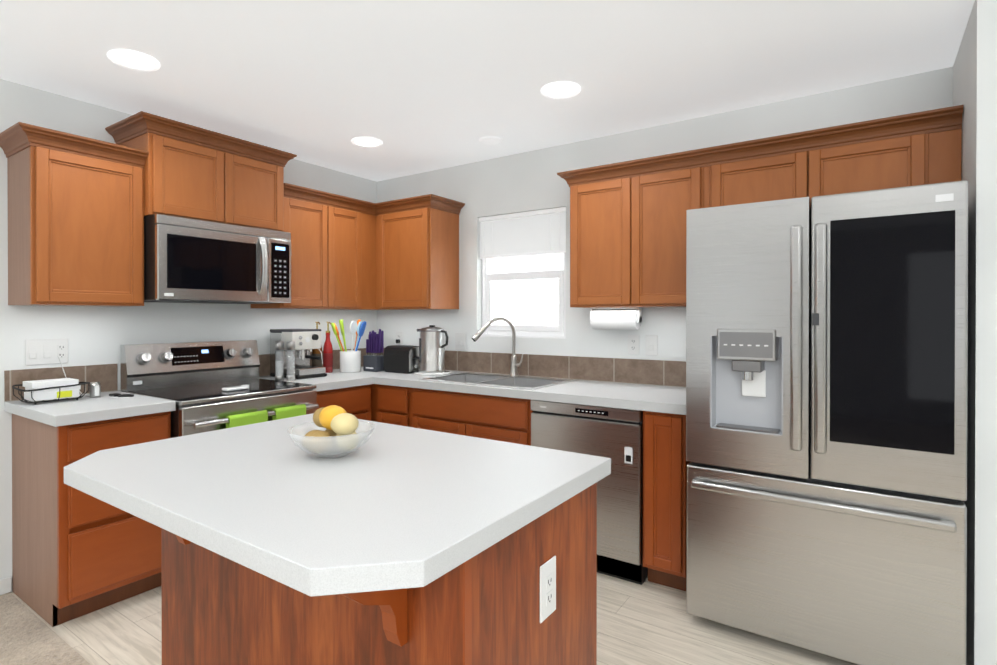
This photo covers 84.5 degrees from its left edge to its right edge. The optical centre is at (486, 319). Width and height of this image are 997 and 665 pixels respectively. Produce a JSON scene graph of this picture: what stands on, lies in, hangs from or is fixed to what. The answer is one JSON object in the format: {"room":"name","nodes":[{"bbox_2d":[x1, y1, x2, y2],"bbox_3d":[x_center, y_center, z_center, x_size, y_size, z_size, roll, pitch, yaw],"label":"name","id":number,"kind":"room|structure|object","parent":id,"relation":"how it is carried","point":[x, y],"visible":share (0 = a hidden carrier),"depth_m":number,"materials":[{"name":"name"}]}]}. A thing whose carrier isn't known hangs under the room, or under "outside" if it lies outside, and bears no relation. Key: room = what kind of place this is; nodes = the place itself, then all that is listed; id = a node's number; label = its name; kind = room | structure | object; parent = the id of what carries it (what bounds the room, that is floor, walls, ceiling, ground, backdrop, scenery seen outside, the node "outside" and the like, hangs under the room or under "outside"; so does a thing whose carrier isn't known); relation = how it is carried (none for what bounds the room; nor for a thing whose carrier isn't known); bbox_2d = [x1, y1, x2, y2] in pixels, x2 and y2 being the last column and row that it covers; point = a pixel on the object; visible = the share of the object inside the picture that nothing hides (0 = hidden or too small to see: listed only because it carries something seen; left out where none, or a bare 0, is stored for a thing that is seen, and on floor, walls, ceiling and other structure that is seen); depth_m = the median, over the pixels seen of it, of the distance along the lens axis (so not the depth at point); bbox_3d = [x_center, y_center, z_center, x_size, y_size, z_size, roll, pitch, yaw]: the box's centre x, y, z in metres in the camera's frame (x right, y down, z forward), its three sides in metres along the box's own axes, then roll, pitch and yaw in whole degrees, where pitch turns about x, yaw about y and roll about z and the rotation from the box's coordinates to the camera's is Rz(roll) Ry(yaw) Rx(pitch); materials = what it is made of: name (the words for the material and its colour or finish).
{"room":"kitchen","nodes":[
{"label":"kitchen","id":0,"kind":"room"},
{"bbox_2d":[0,592,90,664],"bbox_3d":[-1.087,1.345,-1.089,6.400,0.056,4.715,0,0,35],"label":"floor carpet","id":1,"kind":"object","parent":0,"point":[28,636],"visible":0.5,"depth_m":2.22,"materials":[{"name":"beige carpet"}]},
{"bbox_2d":[0,79,376,591],"bbox_3d":[-2.957,0.090,1.728,0.100,2.440,7.000,0,0,35],"label":"wall","id":2,"kind":"structure","parent":0,"point":[96,335],"depth_m":2.92,"materials":[{"name":"paint"}]},
{"bbox_2d":[0,576,11,594],"bbox_3d":[-3.588,1.272,0.732,0.013,0.072,4.614,0,0,35],"label":"baseboard","id":3,"kind":"structure","parent":2,"relation":"attached to","point":[5,585],"depth_m":2.60,"materials":[{"name":"white"}]},
{"bbox_2d":[25,339,67,364],"bbox_3d":[-2.187,0.162,2.734,0.009,0.125,0.175,0,0,35],"label":"switch plate","id":4,"kind":"object","parent":2,"relation":"attached to","point":[42,351],"visible":1,"depth_m":2.73,"materials":[{"name":"white plastic"}]},
{"bbox_2d":[4,364,117,401],"bbox_3d":[-2.145,0.316,2.793,0.009,0.148,0.474,0,0,35],"label":"tile backsplash","id":5,"kind":"structure","parent":2,"relation":"attached to","point":[106,374],"depth_m":2.80,"materials":[{"name":"brown tile"}]},
{"bbox_2d":[0,122,148,306],"bbox_3d":[-2.005,-0.456,2.668,0.378,0.778,0.517,0,0,35],"label":"upper cabinet","id":6,"kind":"object","parent":2,"relation":"attached to","point":[75,220],"visible":1,"depth_m":2.56,"materials":[{"name":"wood"}]},
{"bbox_2d":[105,111,296,231],"bbox_3d":[-1.613,-0.779,3.187,0.423,0.493,0.894,0,0,35],"label":"upper cabinet","id":7,"kind":"object","parent":2,"relation":"attached to","point":[193,172],"visible":0.92,"depth_m":3.00,"materials":[{"name":"brown wood"}]},
{"bbox_2d":[144,214,290,303],"bbox_3d":[-1.579,-0.312,3.165,0.503,0.434,0.774,0,0,35],"label":"over-the-range microwave","id":8,"kind":"object","parent":7,"relation":"attached to","point":[188,260],"visible":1,"depth_m":2.97,"materials":[{"name":"silver metal"}]},
{"bbox_2d":[251,183,374,309],"bbox_3d":[-1.076,-0.462,3.986,0.390,0.778,1.136,0,0,35],"label":"upper cabinet","id":9,"kind":"object","parent":2,"relation":"attached to","point":[348,253],"depth_m":3.74,"materials":[{"name":"brown wood"}]},
{"bbox_2d":[259,348,368,376],"bbox_3d":[-1.240,0.310,4.088,0.009,0.148,1.106,0,0,35],"label":"tile backsplash","id":10,"kind":"structure","parent":2,"relation":"attached to","point":[264,359],"depth_m":4.01,"materials":[{"name":"brown tile"}]},
{"bbox_2d":[10,572,856,664],"bbox_3d":[0.975,1.334,1.862,6.400,0.050,2.485,0,0,35],"label":"floor","id":11,"kind":"structure","parent":0,"point":[646,622],"depth_m":2.27,"materials":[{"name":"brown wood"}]},
{"bbox_2d":[12,411,170,626],"bbox_3d":[-1.887,0.871,2.633,0.618,0.867,0.448,0,0,35],"label":"base cabinet","id":12,"kind":"object","parent":11,"relation":"on","point":[76,553],"visible":0.62,"depth_m":2.42,"materials":[{"name":"wood"}]},
{"bbox_2d":[4,391,175,426],"bbox_3d":[-1.883,0.414,2.611,0.648,0.045,0.474,0,0,35],"label":"countertop","id":13,"kind":"structure","parent":12,"relation":"on","point":[87,409],"depth_m":2.47,"materials":[{"name":"stone"}]},
{"bbox_2d":[12,382,89,404],"bbox_3d":[-2.069,0.348,2.616,0.208,0.084,0.278,0,0,35],"label":"wire basket","id":14,"kind":"object","parent":13,"relation":"on","point":[35,402],"visible":0.65,"depth_m":2.56,"materials":[{"name":"black metal"}]},
{"bbox_2d":[23,378,80,400],"bbox_3d":[-2.069,0.333,2.616,0.131,0.084,0.190,0,0,35],"label":"papers","id":15,"kind":"object","parent":14,"relation":"in","point":[65,392],"visible":0.92,"depth_m":2.57,"materials":[{"name":"white paper"}]},
{"bbox_2d":[89,382,100,397],"bbox_3d":[-1.955,0.353,2.744,0.048,0.075,0.046,0,0,35],"label":"salt shaker","id":16,"kind":"object","parent":13,"relation":"on","point":[94,389],"visible":1,"depth_m":2.73,"materials":[{"name":"silver metal"}]},
{"bbox_2d":[58,356,133,397],"bbox_3d":[-1.947,0.287,2.758,0.366,0.206,0.227,0,0,35],"label":"power cord","id":17,"kind":"object","parent":13,"relation":"on","point":[113,395],"visible":0.98,"depth_m":2.77,"materials":[{"name":"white plastic"}]},
{"bbox_2d":[120,340,318,437],"bbox_3d":[-1.467,0.720,3.092,0.723,1.164,0.776,0,0,35],"label":"range","id":18,"kind":"object","parent":11,"relation":"on","point":[191,379],"visible":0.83,"depth_m":3.06,"materials":[{"name":"silver metal"}]},
{"bbox_2d":[222,384,248,390],"bbox_3d":[-1.364,0.375,2.998,0.060,0.022,0.142,0,0,35],"label":"spoon rest","id":19,"kind":"object","parent":18,"relation":"on","point":[242,387],"visible":0.98,"depth_m":2.97,"materials":[{"name":"white ceramic"}]},
{"bbox_2d":[226,410,267,427],"bbox_3d":[-1.229,0.613,2.824,0.038,0.263,0.210,0,0,35],"label":"hanging towel","id":20,"kind":"object","parent":18,"relation":"hanging from","point":[236,420],"depth_m":2.80,"materials":[{"name":"green fabric"}]},
{"bbox_2d":[272,404,305,419],"bbox_3d":[-1.086,0.612,3.029,0.038,0.263,0.190,0,0,35],"label":"hanging towel","id":21,"kind":"object","parent":18,"relation":"hanging from","point":[296,410],"depth_m":3.01,"materials":[{"name":"green fabric"}]},
{"bbox_2d":[317,384,370,420],"bbox_3d":[-1.161,0.866,3.672,0.618,0.867,0.512,0,0,35],"label":"base cabinet","id":22,"kind":"object","parent":11,"relation":"on","point":[355,401],"visible":0.12,"depth_m":3.55,"materials":[{"name":"brown wood"}]},
{"bbox_2d":[371,384,382,422],"bbox_3d":[-0.805,0.864,4.119,0.689,0.868,0.618,0,0,35],"label":"base cabinet","id":23,"kind":"object","parent":11,"relation":"on","point":[376,389],"depth_m":3.74,"materials":[{"name":"brown wood"}]},
{"bbox_2d":[259,371,374,390],"bbox_3d":[-1.158,0.409,3.650,0.648,0.045,0.480,0,0,35],"label":"countertop","id":24,"kind":"structure","parent":23,"relation":"on","point":[336,379],"depth_m":3.53,"materials":[{"name":"stone"}]},
{"bbox_2d":[275,341,283,380],"bbox_3d":[-1.310,0.264,3.475,0.054,0.245,0.054,0,0,35],"label":"salt grinder","id":25,"kind":"object","parent":24,"relation":"on","point":[279,366],"visible":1,"depth_m":3.46,"materials":[{"name":"silver metal"}]},
{"bbox_2d":[286,341,294,380],"bbox_3d":[-1.238,0.264,3.474,0.054,0.245,0.054,0,0,35],"label":"pepper grinder","id":26,"kind":"object","parent":24,"relation":"on","point":[290,348],"visible":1,"depth_m":3.45,"materials":[{"name":"silver metal"}]},
{"bbox_2d":[270,329,326,378],"bbox_3d":[-1.250,0.227,3.690,0.352,0.318,0.232,0,0,35],"label":"espresso machine","id":27,"kind":"object","parent":24,"relation":"on","point":[306,340],"visible":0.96,"depth_m":3.65,"materials":[{"name":"silver metal"}]},
{"bbox_2d":[312,322,321,366],"bbox_3d":[-1.201,0.201,3.912,0.087,0.367,0.068,0,0,35],"label":"syrup bottle","id":28,"kind":"object","parent":24,"relation":"on","point":[316,352],"visible":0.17,"depth_m":3.89,"materials":[{"name":"brown glass"}]},
{"bbox_2d":[333,367,685,414],"bbox_3d":[0.010,0.410,3.526,2.704,0.045,0.654,0,0,35],"label":"countertop","id":29,"kind":"structure","parent":23,"relation":"on","point":[658,398],"depth_m":3.00,"materials":[{"name":"stone"}]},
{"bbox_2d":[323,322,332,372],"bbox_3d":[-1.139,0.201,3.966,0.087,0.367,0.068,0,0,35],"label":"syrup bottle","id":30,"kind":"object","parent":29,"relation":"on","point":[327,355],"visible":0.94,"depth_m":3.95,"materials":[{"name":"red glass"}]},
{"bbox_2d":[340,350,360,372],"bbox_3d":[-0.997,0.308,4.019,0.152,0.152,0.152,0,0,35],"label":"utensil crock","id":31,"kind":"object","parent":29,"relation":"on","point":[350,361],"visible":0.96,"depth_m":3.96,"materials":[{"name":"white ceramic"}]},
{"bbox_2d":[331,319,365,351],"bbox_3d":[-0.990,0.186,3.986,0.216,0.372,0.208,0,0,35],"label":"utensils","id":32,"kind":"object","parent":31,"relation":"in","point":[358,327],"visible":0.69,"depth_m":3.98,"materials":[{"name":"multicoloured plastic"}]},
{"bbox_2d":[363,329,384,371],"bbox_3d":[-0.831,0.229,4.082,0.140,0.311,0.106,0,0,35],"label":"knife block","id":33,"kind":"object","parent":29,"relation":"on","point":[373,360],"visible":1,"depth_m":4.05,"materials":[{"name":"grey"}]},
{"bbox_2d":[384,345,419,373],"bbox_3d":[-0.591,0.288,3.992,0.274,0.192,0.170,0,0,35],"label":"toaster","id":34,"kind":"object","parent":29,"relation":"on","point":[404,359],"visible":0.85,"depth_m":3.92,"materials":[{"name":"black plastic"}]},
{"bbox_2d":[414,371,449,374],"bbox_3d":[-0.385,0.379,3.891,0.256,0.011,0.256,0,0,35],"label":"trivet","id":35,"kind":"object","parent":29,"relation":"on","point":[443,373],"visible":0.54,"depth_m":3.79,"materials":[{"name":"white ceramic"}]},
{"bbox_2d":[417,325,447,372],"bbox_3d":[-0.364,0.208,3.876,0.242,0.330,0.184,0,0,35],"label":"coffee percolator","id":36,"kind":"object","parent":35,"relation":"on","point":[432,344],"visible":1,"depth_m":3.81,"materials":[{"name":"silver metal"}]},
{"bbox_2d":[418,372,575,389],"bbox_3d":[0.068,0.481,3.493,0.840,0.198,0.555,0,0,35],"label":"sink basin","id":37,"kind":"object","parent":29,"relation":"in","point":[508,381],"visible":0.1,"depth_m":3.58,"materials":[{"name":"silver metal"}]},
{"bbox_2d":[472,317,522,375],"bbox_3d":[0.081,0.183,3.641,0.270,0.396,0.269,0,0,35],"label":"faucet","id":38,"kind":"object","parent":29,"relation":"on","point":[514,363],"visible":1,"depth_m":3.67,"materials":[{"name":"silver metal"}]},
{"bbox_2d":[161,485,596,664],"bbox_3d":[-0.420,0.876,1.587,1.224,0.866,0.827,0,0,35],"label":"kitchen island","id":39,"kind":"object","parent":11,"relation":"on","point":[215,611],"depth_m":1.36,"materials":[{"name":"brown wood"}]},
{"bbox_2d":[64,413,610,624],"bbox_3d":[-0.443,0.419,1.558,1.301,0.044,0.930,0,0,35],"label":"island countertop","id":40,"kind":"structure","parent":39,"relation":"on","point":[365,531],"depth_m":1.25,"materials":[{"name":"white stone"}]},
{"bbox_2d":[288,421,374,458],"bbox_3d":[-0.450,0.356,1.600,0.247,0.080,0.247,0,0,35],"label":"fruit bowl","id":41,"kind":"object","parent":40,"relation":"on","point":[303,447],"visible":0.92,"depth_m":1.53,"materials":[{"name":"clear glass"}]},
{"bbox_2d":[303,430,319,449],"bbox_3d":[-0.499,0.353,1.598,0.060,0.060,0.072,0,0,35],"label":"fruit","id":42,"kind":"object","parent":41,"relation":"in","point":[309,433],"visible":0.31,"depth_m":1.58,"materials":[{"name":"brown food"}]},
{"bbox_2d":[313,407,324,427],"bbox_3d":[-0.489,0.295,1.651,0.072,0.060,0.060,0,0,35],"label":"fruit","id":43,"kind":"object","parent":41,"relation":"in","point":[316,417],"visible":0.4,"depth_m":1.63,"materials":[{"name":"brown food"}]},
{"bbox_2d":[308,431,333,453],"bbox_3d":[-0.472,0.351,1.567,0.064,0.064,0.074,0,0,35],"label":"fruit","id":44,"kind":"object","parent":41,"relation":"in","point":[320,434],"visible":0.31,"depth_m":1.54,"materials":[{"name":"brown food"}]},
{"bbox_2d":[325,429,336,446],"bbox_3d":[-0.457,0.352,1.641,0.072,0.060,0.060,0,0,35],"label":"fruit","id":45,"kind":"object","parent":41,"relation":"in","point":[332,433],"visible":0.02,"depth_m":1.62,"materials":[{"name":"brown food"}]},
{"bbox_2d":[319,405,346,429],"bbox_3d":[-0.447,0.288,1.603,0.097,0.072,0.072,0,0,35],"label":"fruit","id":46,"kind":"object","parent":41,"relation":"in","point":[327,414],"visible":0.71,"depth_m":1.58,"materials":[{"name":"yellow food"}]},
{"bbox_2d":[330,413,358,434],"bbox_3d":[-0.403,0.298,1.561,0.078,0.061,0.078,0,0,35],"label":"fruit","id":47,"kind":"object","parent":41,"relation":"in","point":[344,423],"visible":1,"depth_m":1.53,"materials":[{"name":"yellow food"}]},
{"bbox_2d":[335,431,357,450],"bbox_3d":[-0.405,0.350,1.593,0.066,0.066,0.066,0,0,35],"label":"fruit","id":48,"kind":"object","parent":41,"relation":"in","point":[346,441],"visible":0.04,"depth_m":1.57,"materials":[{"name":"brown food"}]},
{"bbox_2d":[540,556,555,622],"bbox_3d":[0.150,0.653,1.331,0.008,0.135,0.078,0,0,35],"label":"outlet","id":49,"kind":"object","parent":39,"relation":"attached to","point":[547,588],"visible":1,"depth_m":1.32,"materials":[{"name":"white plastic"}]},
{"bbox_2d":[383,385,478,427],"bbox_3d":[-0.411,0.865,3.843,0.366,0.868,0.618,0,0,35],"label":"base cabinet","id":50,"kind":"object","parent":11,"relation":"on","point":[402,406],"depth_m":3.54,"materials":[{"name":"brown wood"}]},
{"bbox_2d":[419,400,532,445],"bbox_3d":[0.058,0.951,3.516,0.870,0.699,0.618,0,0,35],"label":"base cabinet","id":51,"kind":"object","parent":11,"relation":"on","point":[503,419],"depth_m":3.19,"materials":[{"name":"brown wood"}]},
{"bbox_2d":[531,400,647,584],"bbox_3d":[0.662,0.869,3.073,0.608,0.864,0.614,0,0,35],"label":"dishwasher","id":52,"kind":"object","parent":11,"relation":"on","point":[615,435],"visible":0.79,"depth_m":2.74,"materials":[{"name":"grey metal"}]},
{"bbox_2d":[643,411,689,590],"bbox_3d":[1.009,0.870,2.851,0.204,0.867,0.618,0,0,35],"label":"base cabinet","id":53,"kind":"object","parent":11,"relation":"on","point":[665,463],"visible":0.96,"depth_m":2.60,"materials":[{"name":"brown wood"}]},
{"bbox_2d":[686,180,967,664],"bbox_3d":[1.436,0.415,2.387,0.910,1.781,0.820,0,0,35],"label":"fridge","id":54,"kind":"object","parent":11,"relation":"on","point":[826,393],"visible":1,"depth_m":2.04,"materials":[{"name":"grey metal"}]},
{"bbox_2d":[0,0,974,180],"bbox_3d":[-0.375,-1.162,-0.082,6.400,0.080,7.200,0,0,35],"label":"ceiling","id":55,"kind":"structure","parent":0,"point":[416,86],"depth_m":2.42,"materials":[{"name":"paint"}]},
{"bbox_2d":[107,49,159,70],"bbox_3d":[-1.539,-1.129,2.401,0.196,0.007,0.196,0,0,35],"label":"recessed light","id":56,"kind":"object","parent":55,"relation":"in","point":[133,60],"visible":1,"depth_m":2.39,"materials":[{"name":"white"}]},
{"bbox_2d":[351,137,382,146],"bbox_3d":[-0.767,-1.134,3.525,0.196,0.007,0.196,0,0,35],"label":"recessed light","id":57,"kind":"object","parent":55,"relation":"in","point":[366,142],"visible":1,"depth_m":3.52,"materials":[{"name":"white"}]},
{"bbox_2d":[479,136,502,144],"bbox_3d":[0.028,-1.133,3.489,0.150,0.010,0.150,0,0,35],"label":"speaker","id":58,"kind":"object","parent":55,"relation":"attached to","point":[490,140],"visible":1,"depth_m":3.47},
{"bbox_2d":[541,81,580,98],"bbox_3d":[0.367,-1.131,2.716,0.196,0.007,0.196,0,0,35],"label":"recessed light","id":59,"kind":"object","parent":55,"relation":"in","point":[559,90],"visible":1,"depth_m":2.71,"materials":[{"name":"white"}]},
{"bbox_2d":[377,67,952,360],"bbox_3d":[1.670,0.084,2.850,6.400,2.440,0.140,0,0,35],"label":"wall","id":60,"kind":"structure","parent":0,"point":[532,180],"depth_m":3.50,"materials":[{"name":"paint"}]},
{"bbox_2d":[396,331,402,344],"bbox_3d":[-0.707,0.157,4.404,0.075,0.120,0.035,0,0,35],"label":"outlet","id":61,"kind":"object","parent":60,"relation":"attached to","point":[399,337],"visible":0.9,"depth_m":4.40,"materials":[{"name":"white plastic"}]},
{"bbox_2d":[375,194,464,309],"bbox_3d":[-0.483,-0.462,4.033,0.529,0.778,0.378,0,0,35],"label":"upper cabinet","id":62,"kind":"object","parent":60,"relation":"attached to","point":[417,238],"depth_m":3.93,"materials":[{"name":"brown wood"}]},
{"bbox_2d":[455,332,465,349],"bbox_3d":[-0.193,0.164,4.060,0.100,0.130,0.009,0,0,35],"label":"light switch","id":63,"kind":"object","parent":60,"relation":"attached to","point":[460,341],"visible":1,"depth_m":4.06,"materials":[{"name":"white plastic"}]},
{"bbox_2d":[383,348,685,386],"bbox_3d":[0.195,0.312,3.790,2.704,0.148,0.009,0,0,35],"label":"tile backsplash","id":64,"kind":"structure","parent":60,"relation":"attached to","point":[651,372],"depth_m":3.51,"materials":[{"name":"brown tile"}]},
{"bbox_2d":[628,335,638,353],"bbox_3d":[0.885,0.152,3.307,0.072,0.118,0.008,0,0,35],"label":"electrical outlet","id":65,"kind":"object","parent":60,"relation":"attached to","point":[633,344],"visible":1,"depth_m":3.30,"materials":[{"name":"white plastic"}]},
{"bbox_2d":[566,157,704,307],"bbox_3d":[0.877,-0.429,3.105,0.745,0.720,0.342,0,0,35],"label":"upper cabinet","id":66,"kind":"object","parent":60,"relation":"attached to","point":[627,233],"depth_m":2.96,"materials":[{"name":"brown wood"}]},
{"bbox_2d":[590,307,641,329],"bbox_3d":[0.763,-0.004,3.246,0.302,0.129,0.116,0,0,35],"label":"paper towel holder","id":67,"kind":"object","parent":66,"relation":"attached to","point":[618,319],"visible":1,"depth_m":3.19,"materials":[{"name":"white paper"}]},
{"bbox_2d":[646,335,657,355],"bbox_3d":[0.975,0.154,3.244,0.072,0.118,0.009,0,0,35],"label":"electrical outlet plate","id":68,"kind":"object","parent":60,"relation":"attached to","point":[651,344],"visible":1,"depth_m":3.24,"materials":[{"name":"white plastic"}]},
{"bbox_2d":[705,121,932,207],"bbox_3d":[1.545,-0.636,2.637,0.885,0.302,0.342,0,0,35],"label":"upper cabinet","id":69,"kind":"object","parent":60,"relation":"attached to","point":[879,159],"depth_m":2.46,"materials":[{"name":"brown wood"}]},
{"bbox_2d":[953,0,996,664],"bbox_3d":[1.945,0.088,2.158,0.115,2.440,0.680,0,0,35],"label":"wall","id":70,"kind":"structure","parent":0,"point":[975,79],"depth_m":1.90,"materials":[{"name":"paint"}]},
{"label":"outside","id":71,"kind":"structure","parent":0,"visible":0},
{"bbox_2d":[480,253,565,338],"bbox_3d":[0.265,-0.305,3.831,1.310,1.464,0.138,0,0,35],"label":"window","id":72,"kind":"structure","parent":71,"point":[544,305],"depth_m":3.88,"materials":[{"name":"white glass"}]},
{"bbox_2d":[479,207,565,326],"bbox_3d":[0.239,-0.343,3.795,0.702,0.785,0.043,0,0,35],"label":"window blinds","id":73,"kind":"object","parent":72,"relation":"attached to","point":[536,232],"visible":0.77,"depth_m":3.77,"materials":[{"name":"white fabric"}]}
]}

